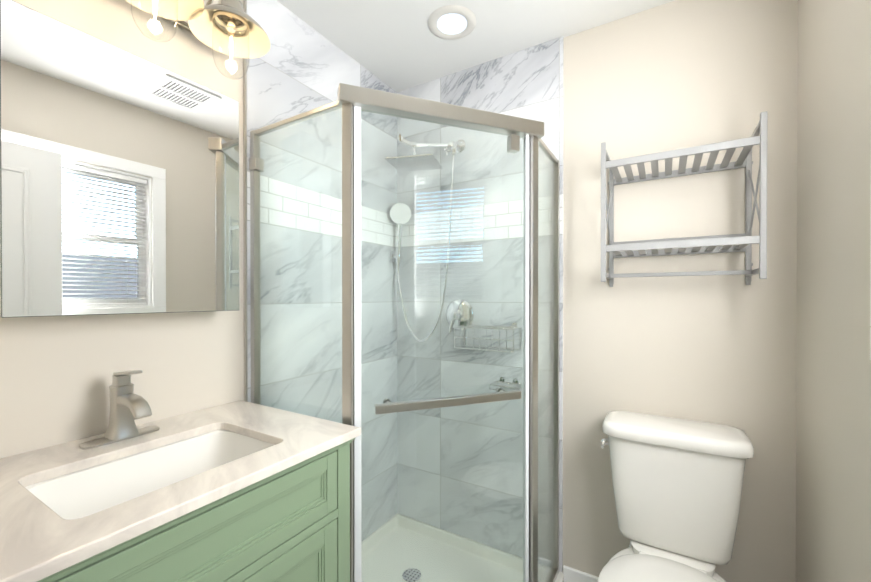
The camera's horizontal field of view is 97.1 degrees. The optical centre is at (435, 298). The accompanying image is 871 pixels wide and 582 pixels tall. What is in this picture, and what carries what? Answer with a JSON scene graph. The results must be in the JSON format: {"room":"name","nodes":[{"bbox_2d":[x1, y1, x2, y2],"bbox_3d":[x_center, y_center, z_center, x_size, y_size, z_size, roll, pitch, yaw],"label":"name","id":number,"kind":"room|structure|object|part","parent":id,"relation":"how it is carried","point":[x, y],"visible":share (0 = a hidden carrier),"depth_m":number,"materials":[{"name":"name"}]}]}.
{"room":"bathroom","nodes":[
{"label":"bathroom","id":0,"kind":"room"},
{"bbox_2d":[0,0,243,458],"bbox_3d":[-1.090,0.082,0.811,0.120,2.440,3.440,0,0,31],"label":"wall","id":1,"kind":"structure","parent":0,"point":[56,373],"depth_m":1.06,"materials":[{"name":"beige paint"}]},
{"bbox_2d":[0,0,238,317],"bbox_3d":[-0.809,-0.295,1.039,0.122,0.666,0.512,0,0,31],"label":"medicine cabinet mirror","id":2,"kind":"object","parent":1,"relation":"attached to","point":[119,180],"visible":1,"depth_m":0.94,"materials":[{"name":"white mirror"}]},
{"bbox_2d":[125,0,269,78],"bbox_3d":[-0.742,-0.818,0.995,0.282,0.315,0.616,0,0,31],"label":"sconce","id":3,"kind":"object","parent":1,"relation":"attached to","point":[231,28],"visible":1,"depth_m":1.14,"materials":[{"name":"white glass"}]},
{"bbox_2d":[243,0,247,401],"bbox_3d":[-0.677,0.080,1.370,0.014,2.440,0.006,0,0,31],"label":"trim","id":4,"kind":"structure","parent":1,"relation":"attached to","point":[245,225],"depth_m":1.37,"materials":[{"name":"silver metal"}]},
{"bbox_2d":[247,0,398,541],"bbox_3d":[-0.453,0.026,1.746,0.012,2.337,0.870,0,0,31],"label":"tiled wall","id":5,"kind":"structure","parent":1,"relation":"attached to","point":[300,66],"depth_m":1.65,"materials":[{"name":"tile"}]},
{"bbox_2d":[277,0,674,91],"bbox_3d":[-0.322,-1.186,0.346,1.910,0.100,3.440,0,0,31],"label":"ceiling","id":6,"kind":"structure","parent":0,"point":[397,45],"depth_m":1.62,"materials":[{"name":"white paint"}]},
{"bbox_2d":[428,5,475,39],"bbox_3d":[0.069,-1.136,1.592,0.200,0.010,0.200,0,0,31],"label":"recessed light","id":7,"kind":"object","parent":6,"relation":"in","point":[452,23],"visible":1,"depth_m":1.58,"materials":[{"name":"white plastic"}]},
{"bbox_2d":[562,0,797,581],"bbox_3d":[0.531,0.078,1.776,1.670,2.440,0.120,0,0,31],"label":"wall","id":8,"kind":"structure","parent":0,"point":[676,75],"depth_m":1.46,"materials":[{"name":"beige paint"}]},
{"bbox_2d":[399,36,562,571],"bbox_3d":[0.172,0.026,1.910,0.893,2.337,0.007,0,0,31],"label":"tiled wall","id":9,"kind":"structure","parent":8,"relation":"attached to","point":[527,83],"depth_m":1.88,"materials":[{"name":"tile"}]},
{"bbox_2d":[385,134,521,390],"bbox_3d":[0.009,-0.193,1.809,0.715,1.215,0.336,0,0,31],"label":"shower fixture set","id":10,"kind":"object","parent":9,"relation":"attached to","point":[452,323],"depth_m":1.87,"materials":[{"name":"silver metal"}]},
{"bbox_2d":[563,565,598,581],"bbox_3d":[0.436,1.238,0.719,0.781,0.130,1.800,0,0,31],"label":"baseboard","id":11,"kind":"structure","parent":8,"relation":"attached to","point":[572,574],"depth_m":1.65,"materials":[{"name":"white paint"}]},
{"bbox_2d":[601,111,767,286],"bbox_3d":[0.849,-0.302,1.361,0.464,0.507,0.254,0,0,31],"label":"wall shelf","id":12,"kind":"object","parent":8,"relation":"attached to","point":[743,242],"visible":1,"depth_m":1.34,"materials":[{"name":"silver metal"}]},
{"bbox_2d":[796,0,870,581],"bbox_3d":[0.447,0.086,-0.108,0.120,2.440,3.440,0,0,31],"label":"wall","id":13,"kind":"structure","parent":0,"point":[833,452],"depth_m":1.01,"materials":[{"name":"beige paint"}]},
{"bbox_2d":[870,211,870,359],"bbox_3d":[0.763,-0.336,0.437,0.138,0.930,0.745,0,0,31],"label":"window unit","id":14,"kind":"structure","parent":13,"relation":"in","point":[870,285],"depth_m":0.79,"materials":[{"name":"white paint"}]},
{"bbox_3d":[-0.322,1.354,0.357,1.910,0.100,3.440,0,0,31],"label":"floor","id":15,"kind":"structure","parent":0,"visible":0},
{"bbox_2d":[0,370,360,581],"bbox_3d":[-0.672,0.741,0.844,0.559,1.122,0.876,0,0,31],"label":"bathroom vanity","id":16,"kind":"object","parent":15,"relation":"on","point":[241,491],"visible":1,"depth_m":0.86,"materials":[{"name":"green"}]},
{"bbox_2d":[79,370,158,448],"bbox_3d":[-0.771,0.269,0.971,0.156,0.179,0.164,0,0,31],"label":"faucet","id":17,"kind":"object","parent":16,"relation":"on","point":[122,432],"depth_m":0.97,"materials":[{"name":"silver metal"}]},
{"bbox_2d":[25,430,273,519],"bbox_3d":[-0.610,0.464,0.875,0.331,0.166,0.477,0,0,31],"label":"sink","id":18,"kind":"object","parent":16,"relation":"in","point":[82,490],"depth_m":0.94,"materials":[{"name":"white ceramic"}]},
{"bbox_2d":[361,513,563,581],"bbox_3d":[-0.059,1.249,1.531,0.915,0.100,0.915,0,0,31],"label":"shower base","id":19,"kind":"object","parent":15,"relation":"on","point":[495,558],"visible":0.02,"depth_m":1.85,"materials":[{"name":"white plastic"}]},
{"bbox_2d":[249,83,559,581],"bbox_3d":[-0.056,0.285,1.514,0.909,1.826,0.909,0,0,31],"label":"shower enclosure","id":20,"kind":"object","parent":19,"relation":"on","point":[352,101],"visible":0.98,"depth_m":1.29,"materials":[{"name":"clear glass"}]},
{"bbox_2d":[597,411,753,581],"bbox_3d":[0.713,0.874,1.164,0.446,0.853,0.722,0,0,31],"label":"toilet","id":21,"kind":"object","parent":15,"relation":"on","point":[677,485],"visible":1,"depth_m":1.28,"materials":[{"name":"white ceramic"}]},
{"bbox_3d":[0.702,0.827,1.471,0.111,0.609,0.199,0,0,31],"label":"lever","id":22,"kind":"part","parent":21,"relation":"part of","materials":[{"name":"silver metal"}]}
]}

